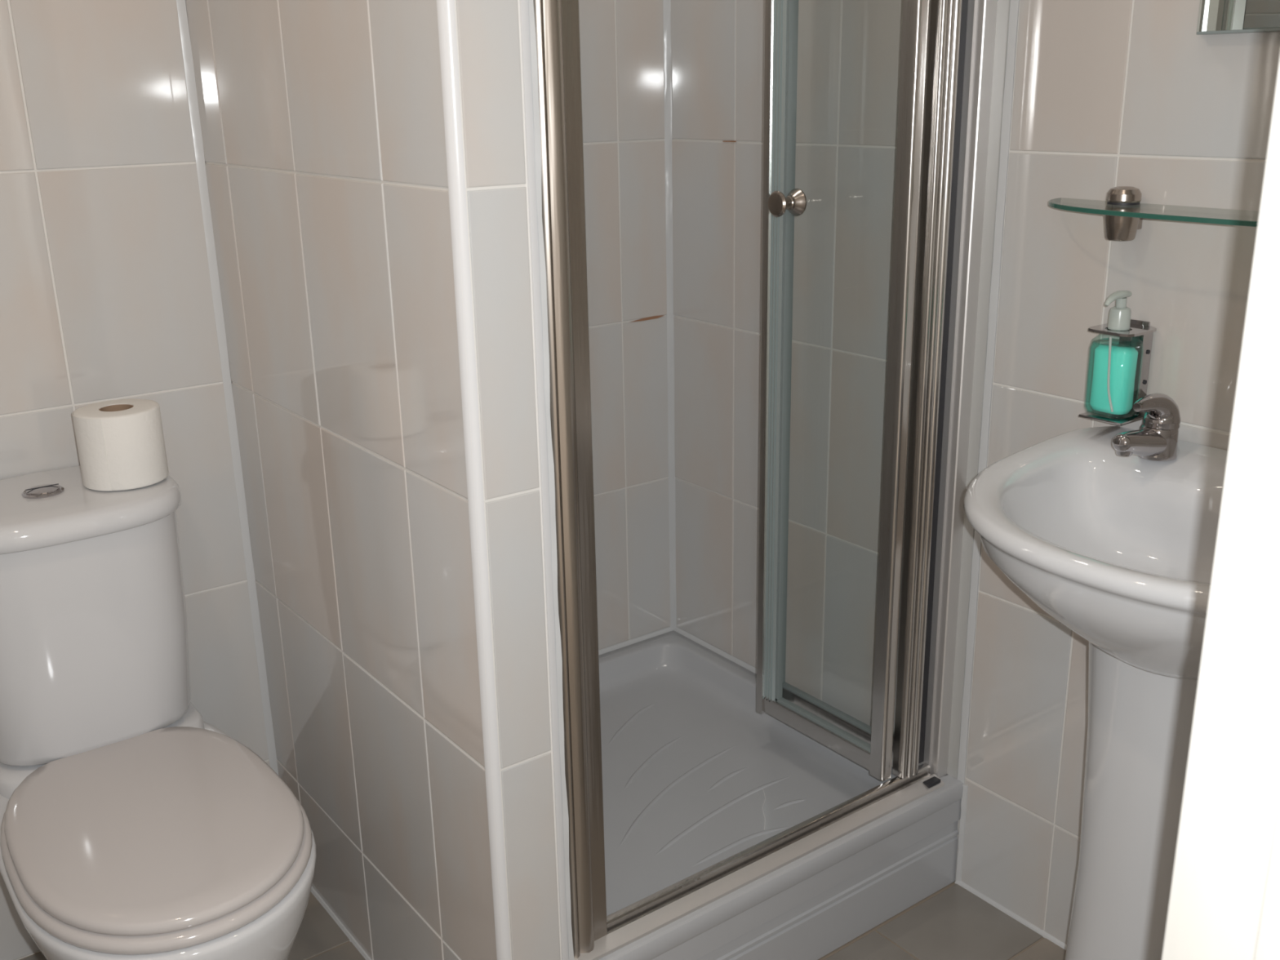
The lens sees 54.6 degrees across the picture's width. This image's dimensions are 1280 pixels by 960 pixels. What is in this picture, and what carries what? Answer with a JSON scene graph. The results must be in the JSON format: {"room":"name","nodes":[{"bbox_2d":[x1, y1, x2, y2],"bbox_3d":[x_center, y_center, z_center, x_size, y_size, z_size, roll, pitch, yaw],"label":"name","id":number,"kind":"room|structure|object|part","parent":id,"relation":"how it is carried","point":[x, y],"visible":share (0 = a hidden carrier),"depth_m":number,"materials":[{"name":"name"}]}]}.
{"room":"bathroom","nodes":[
{"label":"bathroom","id":0,"kind":"room"},
{"bbox_2d":[0,0,676,959],"bbox_3d":[-0.679,-0.433,1.875,1.948,2.320,0.130,-14,22,-34],"label":"wall","id":1,"kind":"structure","parent":0,"point":[110,289],"depth_m":1.87,"materials":[{"name":"white tile"}]},
{"bbox_2d":[185,0,573,959],"bbox_3d":[-0.372,-0.341,1.569,0.111,2.320,0.772,-14,22,-34],"label":"wall","id":2,"kind":"structure","parent":0,"point":[322,128],"depth_m":1.51,"materials":[{"name":"white tile"}]},
{"bbox_2d":[436,0,511,959],"bbox_3d":[-0.182,-0.255,1.252,0.014,2.300,0.014,-14,22,-34],"label":"trim","id":3,"kind":"structure","parent":2,"relation":"attached to","point":[449,37],"depth_m":1.32,"materials":[{"name":"white plastic"}]},
{"bbox_2d":[519,0,568,959],"bbox_3d":[-0.113,-0.272,1.301,0.013,2.300,0.013,-14,22,-34],"label":"trim","id":4,"kind":"structure","parent":2,"relation":"attached to","point":[524,5],"depth_m":1.37,"materials":[{"name":"white plastic"}]},
{"bbox_2d":[19,880,1066,959],"bbox_3d":[0.051,0.968,1.321,1.948,0.080,2.467,-14,22,-34],"label":"floor","id":5,"kind":"structure","parent":0,"point":[952,922],"depth_m":1.95,"materials":[{"name":"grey tile"}]},
{"bbox_2d":[0,465,315,959],"bbox_3d":[-0.662,0.431,1.634,0.345,0.778,0.674,-14,22,-34],"label":"toilet","id":6,"kind":"object","parent":5,"relation":"on","point":[133,826],"visible":0.98,"depth_m":1.61,"materials":[{"name":"white ceramic"}]},
{"bbox_3d":[-0.799,0.035,1.692,0.323,0.036,0.239,-14,22,-34],"label":"cistern lid","id":7,"kind":"part","parent":6,"relation":"part of","materials":[{"name":"white ceramic"}]},
{"bbox_2d":[71,399,168,490],"bbox_3d":[-0.721,-0.050,1.722,0.112,0.104,0.111,-14,22,-34],"label":"toilet roll","id":8,"kind":"object","parent":6,"relation":"on","point":[121,443],"visible":1,"depth_m":1.68,"materials":[{"name":"white paper"}]},
{"bbox_3d":[-0.606,0.428,1.554,0.324,0.020,0.458,-14,22,-34],"label":"seat lid","id":9,"kind":"part","parent":6,"relation":"part of","materials":[{"name":"grey plastic"}]},
{"bbox_3d":[-0.604,0.448,1.557,0.339,0.018,0.470,-14,22,-34],"label":"seat","id":10,"kind":"part","parent":6,"relation":"part of","materials":[{"name":"grey plastic"}]},
{"bbox_3d":[-0.637,0.627,1.666,0.345,0.386,0.602,-14,22,-34],"label":"bowl","id":11,"kind":"part","parent":6,"relation":"part of","materials":[{"name":"white ceramic"}]},
{"bbox_2d":[598,630,963,959],"bbox_3d":[-0.006,0.570,2.130,0.768,0.190,0.769,-14,22,-34],"label":"shower tray","id":12,"kind":"object","parent":5,"relation":"on","point":[695,777],"visible":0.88,"depth_m":2.03,"materials":[{"name":"grey plastic"}]},
{"bbox_2d":[533,0,1010,959],"bbox_3d":[0.084,-0.371,1.684,0.763,1.870,0.386,-14,22,-34],"label":"shower door","id":13,"kind":"structure","parent":12,"relation":"on","point":[953,55],"depth_m":1.79,"materials":[{"name":"silver metal"}]},
{"bbox_3d":[0.211,0.541,1.856,0.654,0.022,0.018,-14,22,-34],"label":"rail","id":14,"kind":"part","parent":13,"relation":"part of","materials":[{"name":"silver metal"}]},
{"bbox_3d":[0.222,-0.421,1.883,0.048,0.041,0.041,-14,22,-34],"label":"knob","id":15,"kind":"part","parent":13,"relation":"part of","materials":[{"name":"silver metal"}]},
{"bbox_3d":[0.303,0.425,2.107,0.018,0.032,0.263,-14,22,-34],"label":"rail","id":16,"kind":"part","parent":13,"relation":"part of","materials":[{"name":"silver metal"}]},
{"bbox_3d":[0.324,0.411,2.152,0.016,0.032,0.291,-14,22,-34],"label":"rail","id":17,"kind":"part","parent":13,"relation":"part of","materials":[{"name":"silver metal"}]},
{"bbox_3d":[0.420,-0.384,1.740,0.046,1.802,0.028,-14,22,-34],"label":"hinge post","id":18,"kind":"part","parent":13,"relation":"part of","materials":[{"name":"silver metal"}]},
{"bbox_3d":[0.214,0.656,1.847,0.767,0.190,0.032,-14,22,-34],"label":"panel","id":19,"kind":"part","parent":12,"relation":"part of","materials":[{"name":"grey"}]},
{"bbox_2d":[963,426,1228,959],"bbox_3d":[0.617,0.415,1.516,0.400,0.836,0.516,-14,22,-34],"label":"washbasin","id":20,"kind":"object","parent":5,"relation":"on","point":[1120,551],"visible":0.69,"depth_m":1.51,"materials":[{"name":"white ceramic"}]},
{"bbox_3d":[0.612,0.110,1.419,0.400,0.196,0.516,-14,22,-34],"label":"bowl","id":21,"kind":"part","parent":20,"relation":"part of","materials":[{"name":"white ceramic"}]},
{"bbox_2d":[1111,392,1181,461],"bbox_3d":[0.626,-0.064,1.533,0.112,0.083,0.048,-14,22,-34],"label":"mixer tap","id":22,"kind":"object","parent":20,"relation":"on","point":[1157,438],"visible":1,"depth_m":1.53,"materials":[{"name":"silver metal"}]},
{"bbox_3d":[0.620,-0.045,1.534,0.098,0.042,0.039,-14,22,-34],"label":"spout","id":23,"kind":"part","parent":22,"relation":"part of","materials":[{"name":"silver metal"}]},
{"bbox_3d":[0.638,-0.086,1.536,0.082,0.045,0.044,-14,22,-34],"label":"lever","id":24,"kind":"part","parent":22,"relation":"part of","materials":[{"name":"silver metal"}]},
{"bbox_2d":[670,0,1279,950],"bbox_3d":[0.591,-0.410,1.727,0.126,2.320,1.649,-14,22,-34],"label":"wall","id":25,"kind":"structure","parent":0,"point":[1100,96],"depth_m":1.93,"materials":[{"name":"white tile"}]},
{"bbox_2d":[1079,319,1156,425],"bbox_3d":[0.622,-0.142,1.608,0.075,0.124,0.065,-14,22,-34],"label":"soap holder","id":26,"kind":"object","parent":25,"relation":"attached to","point":[1140,331],"visible":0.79,"depth_m":1.60,"materials":[{"name":"silver metal"}]},
{"bbox_3d":[0.623,-0.085,1.626,0.068,0.004,0.062,-14,22,-34],"label":"plate","id":27,"kind":"part","parent":26,"relation":"part of","materials":[{"name":"silver metal"}]},
{"bbox_2d":[1084,290,1144,419],"bbox_3d":[0.608,-0.161,1.591,0.056,0.164,0.062,-14,22,-34],"label":"soap bottle","id":28,"kind":"object","parent":26,"relation":"in","point":[1114,366],"visible":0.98,"depth_m":1.58,"materials":[{"name":"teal plastic"}]},
{"bbox_3d":[0.603,-0.230,1.566,0.045,0.016,0.016,-14,22,-34],"label":"pump spout","id":29,"kind":"part","parent":28,"relation":"part of","materials":[{"name":"white plastic"}]},
{"bbox_3d":[0.611,-0.225,1.574,0.013,0.012,0.013,-14,22,-34],"label":"pump stem","id":30,"kind":"part","parent":28,"relation":"part of","materials":[{"name":"white plastic"}]},
{"bbox_3d":[0.647,-0.151,1.632,0.004,0.122,0.040,-14,22,-34],"label":"plate","id":31,"kind":"part","parent":26,"relation":"part of","materials":[{"name":"silver metal"}]},
{"bbox_3d":[0.653,-0.142,1.605,0.021,0.109,0.002,-14,22,-34],"label":"plate","id":32,"kind":"part","parent":26,"relation":"part of","materials":[{"name":"silver metal"}]},
{"bbox_2d":[1048,186,1259,240],"bbox_3d":[0.672,-0.300,1.446,0.114,0.066,0.500,-14,22,-34],"label":"glass shelf","id":33,"kind":"object","parent":25,"relation":"attached to","point":[1122,211],"visible":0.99,"depth_m":1.53,"materials":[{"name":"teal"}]},
{"bbox_2d":[1106,201,1140,204],"bbox_3d":[0.611,-0.351,1.567,0.039,0.003,0.039,-14,22,-34],"label":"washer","id":34,"kind":"object","parent":33,"relation":"in","point":[1108,202],"depth_m":1.55,"materials":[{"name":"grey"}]},
{"bbox_3d":[0.623,-0.333,1.581,0.028,0.026,0.024,-14,22,-34],"label":"wall arm","id":35,"kind":"part","parent":33,"relation":"part of","materials":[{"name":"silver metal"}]},
{"bbox_3d":[0.671,-0.308,1.443,0.108,0.006,0.498,-14,22,-34],"label":"glass plate","id":36,"kind":"part","parent":33,"relation":"part of","materials":[{"name":"clear glass"}]},
{"bbox_2d":[1196,0,1279,35],"bbox_3d":[0.789,-0.785,1.198,0.019,0.650,0.454,-14,22,-34],"label":"wall mirror","id":37,"kind":"object","parent":25,"relation":"attached to","point":[1215,16],"visible":1,"depth_m":1.42,"materials":[{"name":"white mirror"}]},
{"bbox_2d":[1243,0,1279,29],"bbox_3d":[0.792,-0.787,1.199,0.012,0.647,0.337,-14,22,-34],"label":"mirror glass","id":38,"kind":"object","parent":37,"relation":"on","point":[1257,14],"depth_m":1.40,"materials":[{"name":"white"}]},
{"bbox_3d":[0.307,-0.048,0.607,1.988,2.320,0.100,-14,22,-34],"label":"wall","id":39,"kind":"structure","parent":0,"visible":0},
{"bbox_2d":[1161,62,1279,959],"bbox_3d":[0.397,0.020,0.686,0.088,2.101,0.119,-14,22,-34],"label":"door","id":40,"kind":"structure","parent":39,"relation":"in","point":[1224,901],"depth_m":0.72,"materials":[{"name":"white paint"}]}
]}

